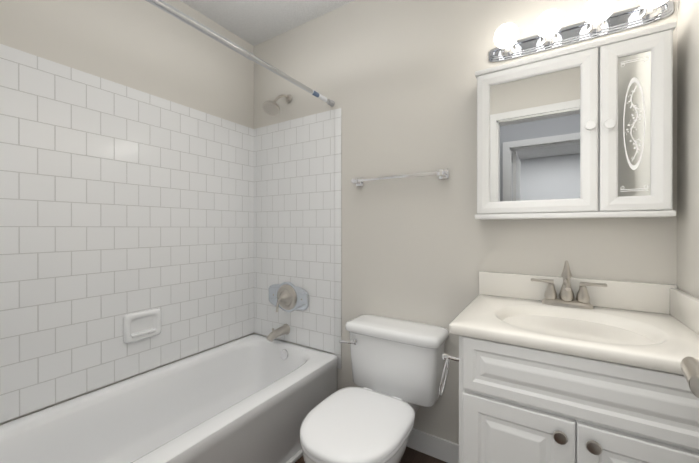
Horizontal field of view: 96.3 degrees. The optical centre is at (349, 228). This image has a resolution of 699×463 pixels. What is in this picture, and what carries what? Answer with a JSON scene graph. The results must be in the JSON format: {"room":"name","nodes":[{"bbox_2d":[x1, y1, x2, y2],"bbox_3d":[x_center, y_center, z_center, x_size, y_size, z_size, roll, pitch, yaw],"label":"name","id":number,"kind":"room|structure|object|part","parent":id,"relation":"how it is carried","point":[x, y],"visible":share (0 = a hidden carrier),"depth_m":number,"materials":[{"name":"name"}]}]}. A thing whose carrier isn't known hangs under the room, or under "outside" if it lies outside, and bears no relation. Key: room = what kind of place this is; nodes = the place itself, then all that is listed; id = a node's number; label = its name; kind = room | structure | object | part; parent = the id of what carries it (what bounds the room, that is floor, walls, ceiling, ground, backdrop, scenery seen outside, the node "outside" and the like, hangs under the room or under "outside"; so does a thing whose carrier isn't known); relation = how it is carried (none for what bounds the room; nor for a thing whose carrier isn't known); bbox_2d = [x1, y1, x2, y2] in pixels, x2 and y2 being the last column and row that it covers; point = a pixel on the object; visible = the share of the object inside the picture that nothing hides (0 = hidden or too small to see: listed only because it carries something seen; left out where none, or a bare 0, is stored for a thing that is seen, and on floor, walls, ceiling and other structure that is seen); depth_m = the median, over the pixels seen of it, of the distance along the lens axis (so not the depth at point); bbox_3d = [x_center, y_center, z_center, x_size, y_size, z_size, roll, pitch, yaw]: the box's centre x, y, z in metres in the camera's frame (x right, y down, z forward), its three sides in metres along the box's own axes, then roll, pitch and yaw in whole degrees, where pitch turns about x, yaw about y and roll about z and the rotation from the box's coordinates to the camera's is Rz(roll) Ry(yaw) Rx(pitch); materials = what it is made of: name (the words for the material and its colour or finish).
{"room":"bathroom","nodes":[
{"label":"bathroom","id":0,"kind":"room"},
{"bbox_2d":[0,0,253,424],"bbox_3d":[-1.153,-0.090,1.620,0.110,2.440,1.790,0,0,32],"label":"wall","id":1,"kind":"structure","parent":0,"point":[145,46],"depth_m":1.63,"materials":[{"name":"white paint"}]},
{"bbox_2d":[0,44,253,422],"bbox_3d":[-1.102,0.018,1.589,0.008,1.458,1.569,0,0,32],"label":"wall tile","id":2,"kind":"structure","parent":1,"relation":"attached to","point":[118,202],"depth_m":1.49,"materials":[{"name":"white tile"}]},
{"bbox_2d":[123,308,160,342],"bbox_3d":[-1.064,0.500,1.619,0.026,0.142,0.176,0,0,32],"label":"soap dish","id":3,"kind":"object","parent":2,"relation":"attached to","point":[141,325],"visible":1,"depth_m":1.61,"materials":[{"name":"white ceramic"}]},
{"bbox_2d":[180,0,354,45],"bbox_3d":[-0.825,-1.330,-0.846,3.670,0.050,5.990,0,0,32],"label":"ceiling","id":4,"kind":"structure","parent":0,"point":[253,22],"depth_m":1.91,"materials":[{"name":"white paint"}]},
{"bbox_2d":[295,447,446,462],"bbox_3d":[-0.825,1.160,-0.841,3.670,0.050,5.990,0,0,32],"label":"floor","id":5,"kind":"structure","parent":0,"point":[411,455],"depth_m":1.54,"materials":[{"name":"brown wood"}]},
{"bbox_2d":[0,334,337,462],"bbox_3d":[-0.780,0.940,1.388,0.750,0.380,1.550,0,0,32],"label":"bathtub","id":6,"kind":"object","parent":5,"relation":"on","point":[254,398],"visible":0.88,"depth_m":1.47,"materials":[{"name":"white ceramic"}]},
{"bbox_2d":[300,314,448,462],"bbox_3d":[0.089,0.802,1.343,0.496,0.657,0.718,0,0,32],"label":"toilet","id":7,"kind":"object","parent":5,"relation":"on","point":[397,367],"visible":1,"depth_m":1.37,"materials":[{"name":"white ceramic"}]},
{"bbox_3d":[-0.012,0.567,1.569,0.083,0.018,0.026,0,0,32],"label":"lever arm","id":8,"kind":"part","parent":7,"relation":"part of"},
{"bbox_3d":[0.041,0.962,1.256,0.372,0.337,0.502,0,0,32],"label":"bowl","id":9,"kind":"part","parent":7,"relation":"part of","materials":[{"name":"white ceramic"}]},
{"bbox_3d":[0.025,0.782,1.230,0.384,0.019,0.453,0,0,32],"label":"seat","id":10,"kind":"part","parent":7,"relation":"part of","materials":[{"name":"white plastic"}]},
{"bbox_3d":[0.025,0.754,1.231,0.388,0.033,0.460,0,0,32],"label":"seat lid","id":11,"kind":"part","parent":7,"relation":"part of","materials":[{"name":"white plastic"}]},
{"bbox_3d":[0.228,0.656,1.552,0.454,0.272,0.192,0,0,32],"label":"tank","id":12,"kind":"part","parent":7,"relation":"part of","materials":[{"name":"white ceramic"}]},
{"bbox_3d":[0.227,0.496,1.550,0.484,0.047,0.220,0,0,32],"label":"tank lid","id":13,"kind":"part","parent":7,"relation":"part of","materials":[{"name":"white ceramic"}]},
{"bbox_2d":[439,260,698,462],"bbox_3d":[0.700,0.627,1.048,0.696,1.007,0.562,0,0,32],"label":"bathroom vanity","id":14,"kind":"object","parent":5,"relation":"on","point":[565,368],"visible":1,"depth_m":0.89,"materials":[{"name":"white"}]},
{"bbox_3d":[0.356,0.441,1.061,0.055,0.013,0.013,0,0,32],"label":"paper post","id":15,"kind":"part","parent":14,"relation":"part of","materials":[{"name":"silver metal"}]},
{"bbox_3d":[0.475,0.762,0.904,0.284,0.507,0.020,0,0,32],"label":"door","id":16,"kind":"part","parent":14,"relation":"part of","materials":[{"name":"white wood"}]},
{"bbox_3d":[0.554,0.546,0.825,0.033,0.033,0.029,0,0,32],"label":"knob","id":17,"kind":"part","parent":14,"relation":"part of","materials":[{"name":"silver metal"}]},
{"bbox_2d":[530,260,606,308],"bbox_3d":[0.820,0.211,1.180,0.242,0.175,0.144,0,0,32],"label":"faucet","id":18,"kind":"object","parent":14,"relation":"on","point":[546,292],"depth_m":1.21,"materials":[{"name":"silver metal"}]},
{"bbox_3d":[0.608,0.681,0.844,0.602,0.700,0.020,0,0,32],"label":"frame","id":19,"kind":"part","parent":14,"relation":"part of","materials":[{"name":"white wood"}]},
{"bbox_3d":[0.597,0.416,0.827,0.572,0.160,0.020,0,0,32],"label":"drawer","id":20,"kind":"part","parent":14,"relation":"part of","materials":[{"name":"white wood"}]},
{"bbox_3d":[0.614,0.546,0.787,0.033,0.033,0.029,0,0,32],"label":"knob","id":21,"kind":"part","parent":14,"relation":"part of","materials":[{"name":"silver metal"}]},
{"bbox_3d":[0.719,0.763,0.750,0.284,0.507,0.020,0,0,32],"label":"door","id":22,"kind":"part","parent":14,"relation":"part of","materials":[{"name":"white wood"}]},
{"bbox_2d":[254,0,676,443],"bbox_3d":[0.260,-0.091,1.723,2.390,2.440,0.110,0,0,32],"label":"wall","id":23,"kind":"structure","parent":0,"point":[395,81],"depth_m":1.58,"materials":[{"name":"white paint"}]},
{"bbox_2d":[145,0,334,106],"bbox_3d":[-0.516,-0.746,1.218,0.038,0.038,1.552,0,0,32],"label":"shower rod","id":24,"kind":"object","parent":23,"relation":"attached to","point":[182,16],"visible":1,"depth_m":1.25,"materials":[{"name":"silver metal"}]},
{"bbox_2d":[262,94,291,115],"bbox_3d":[-0.459,-0.798,1.984,0.110,0.171,0.197,0,0,32],"label":"shower head","id":25,"kind":"object","parent":23,"relation":"attached to","point":[271,108],"visible":1,"depth_m":1.95},
{"bbox_3d":[-0.440,-0.831,2.012,0.031,0.078,0.120,0,0,32],"label":"arm","id":26,"kind":"part","parent":25,"relation":"part of"},
{"bbox_2d":[254,110,333,352],"bbox_3d":[-0.386,0.018,2.061,0.702,1.458,0.008,0,0,32],"label":"wall tile","id":27,"kind":"structure","parent":23,"relation":"attached to","point":[294,201],"depth_m":2.02,"materials":[{"name":"white tile"}]},
{"bbox_2d":[267,324,289,341],"bbox_3d":[-0.463,0.669,2.009,0.070,0.081,0.165,0,0,32],"label":"tub spout","id":28,"kind":"object","parent":27,"relation":"attached to","point":[278,332],"visible":1,"depth_m":2.00,"materials":[{"name":"silver metal"}]},
{"bbox_2d":[269,282,308,311],"bbox_3d":[-0.360,0.433,1.991,0.328,0.197,0.085,0,0,32],"label":"shower valve","id":29,"kind":"object","parent":27,"relation":"attached to","point":[287,296],"visible":1,"depth_m":1.95,"materials":[{"name":"silver metal"}]},
{"bbox_3d":[-0.451,0.490,2.020,0.041,0.096,0.038,0,0,32],"label":"lever","id":30,"kind":"part","parent":29,"relation":"part of","materials":[{"name":"silver metal"}]},
{"bbox_2d":[334,108,340,368],"bbox_3d":[-0.069,0.059,1.861,0.048,1.540,0.008,0,0,32],"label":"wall tile","id":31,"kind":"structure","parent":23,"relation":"attached to","point":[337,231],"depth_m":1.86,"materials":[{"name":"white tile"}]},
{"bbox_2d":[351,169,448,185],"bbox_3d":[0.245,-0.266,1.630,0.523,0.048,0.061,0,0,32],"label":"towel rail","id":32,"kind":"object","parent":23,"relation":"attached to","point":[440,173],"visible":1,"depth_m":1.58,"materials":[{"name":"silver metal"}]},
{"bbox_3d":[0.043,-0.266,1.754,0.030,0.030,0.054,0,0,32],"label":"post","id":33,"kind":"part","parent":32,"relation":"part of","materials":[{"name":"silver metal"}]},
{"bbox_3d":[0.443,-0.265,1.501,0.030,0.030,0.054,0,0,32],"label":"post","id":34,"kind":"part","parent":32,"relation":"part of","materials":[{"name":"silver metal"}]},
{"bbox_2d":[407,428,458,462],"bbox_3d":[0.283,1.079,1.639,0.798,0.100,0.011,0,0,32],"label":"baseboard","id":35,"kind":"structure","parent":23,"relation":"attached to","point":[447,451],"depth_m":1.55,"materials":[{"name":"white wood"}]},
{"bbox_2d":[475,21,675,219],"bbox_3d":[0.819,-0.355,1.212,0.614,0.630,0.154,0,0,32],"label":"upper cabinet","id":36,"kind":"object","parent":23,"relation":"attached to","point":[581,131],"visible":1,"depth_m":1.14,"materials":[{"name":"white wood"}]},
{"bbox_3d":[0.718,-0.355,1.232,0.407,0.586,0.022,0,0,32],"label":"door","id":37,"kind":"part","parent":36,"relation":"part of","materials":[{"name":"white wood"}]},
{"bbox_3d":[0.857,-0.366,1.115,0.035,0.035,0.031,0,0,32],"label":"knob","id":38,"kind":"part","parent":36,"relation":"part of","materials":[{"name":"white wood"}]},
{"bbox_3d":[0.903,-0.360,1.087,0.035,0.035,0.031,0,0,32],"label":"knob","id":39,"kind":"part","parent":36,"relation":"part of","materials":[{"name":"white wood"}]},
{"bbox_3d":[0.974,-0.354,1.071,0.185,0.586,0.022,0,0,32],"label":"door","id":40,"kind":"part","parent":36,"relation":"part of","materials":[{"name":"white wood"}]},
{"bbox_2d":[479,271,676,313],"bbox_3d":[0.866,0.248,1.262,0.644,0.103,0.022,0,0,32],"label":"backsplash","id":41,"kind":"structure","parent":23,"relation":"attached to","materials":[{"name":"white stone"}]},
{"bbox_2d":[489,0,673,61],"bbox_3d":[0.848,-0.792,1.202,0.600,0.103,0.140,0,0,32],"label":"light bar","id":42,"kind":"object","parent":23,"relation":"attached to","point":[601,18],"visible":1,"depth_m":1.20,"materials":[{"name":"silver metal"}]},
{"bbox_3d":[0.653,-0.798,1.304,0.092,0.092,0.106,0,0,32],"label":"bulb","id":43,"kind":"part","parent":42,"relation":"part of","materials":[{"name":"white glass"}]},
{"bbox_2d":[500,45,515,55],"bbox_3d":[0.685,-0.779,1.355,0.060,0.058,0.040,0,0,32],"label":"socket","id":44,"kind":"object","parent":42,"relation":"attached to","point":[511,51],"depth_m":1.35,"materials":[{"name":"silver metal"}]},
{"bbox_2d":[540,33,557,44],"bbox_3d":[0.811,-0.778,1.275,0.060,0.058,0.040,0,0,32],"label":"socket","id":45,"kind":"object","parent":42,"relation":"attached to","point":[552,40],"depth_m":1.27,"materials":[{"name":"silver metal"}]},
{"bbox_3d":[0.780,-0.798,1.224,0.092,0.092,0.106,0,0,32],"label":"bulb","id":46,"kind":"part","parent":42,"relation":"part of","materials":[{"name":"white glass"}]},
{"bbox_2d":[586,20,605,32],"bbox_3d":[0.941,-0.778,1.193,0.060,0.058,0.040,0,0,32],"label":"socket","id":47,"kind":"object","parent":42,"relation":"attached to","point":[600,27],"depth_m":1.19,"materials":[{"name":"silver metal"}]},
{"bbox_3d":[0.909,-0.797,1.143,0.092,0.092,0.106,0,0,32],"label":"bulb","id":48,"kind":"part","parent":42,"relation":"part of","materials":[{"name":"white glass"}]},
{"bbox_2d":[639,6,661,18],"bbox_3d":[1.070,-0.778,1.112,0.060,0.058,0.040,0,0,32],"label":"socket","id":49,"kind":"object","parent":42,"relation":"attached to","point":[644,13],"depth_m":1.11,"materials":[{"name":"silver metal"}]},
{"bbox_3d":[1.039,-0.797,1.061,0.092,0.092,0.106,0,0,32],"label":"bulb","id":50,"kind":"part","parent":42,"relation":"part of","materials":[{"name":"white glass"}]},
{"bbox_2d":[677,0,698,297],"bbox_3d":[0.747,-0.088,0.358,0.110,2.440,1.680,0,0,32],"label":"wall","id":51,"kind":"structure","parent":0,"point":[688,146],"depth_m":1.01,"materials":[{"name":"white paint"}]},
{"bbox_3d":[0.552,0.218,0.464,0.052,0.022,0.022,0,0,32],"label":"door handle","id":52,"kind":"object","parent":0,"visible":0},
{"bbox_2d":[681,356,698,397],"bbox_3d":[0.509,0.219,0.459,0.025,0.036,0.089,0,0,40],"label":"lever","id":53,"kind":"object","parent":52,"relation":"attached to","point":[690,367],"visible":1,"depth_m":0.45,"materials":[{"name":"silver metal"}]}
]}

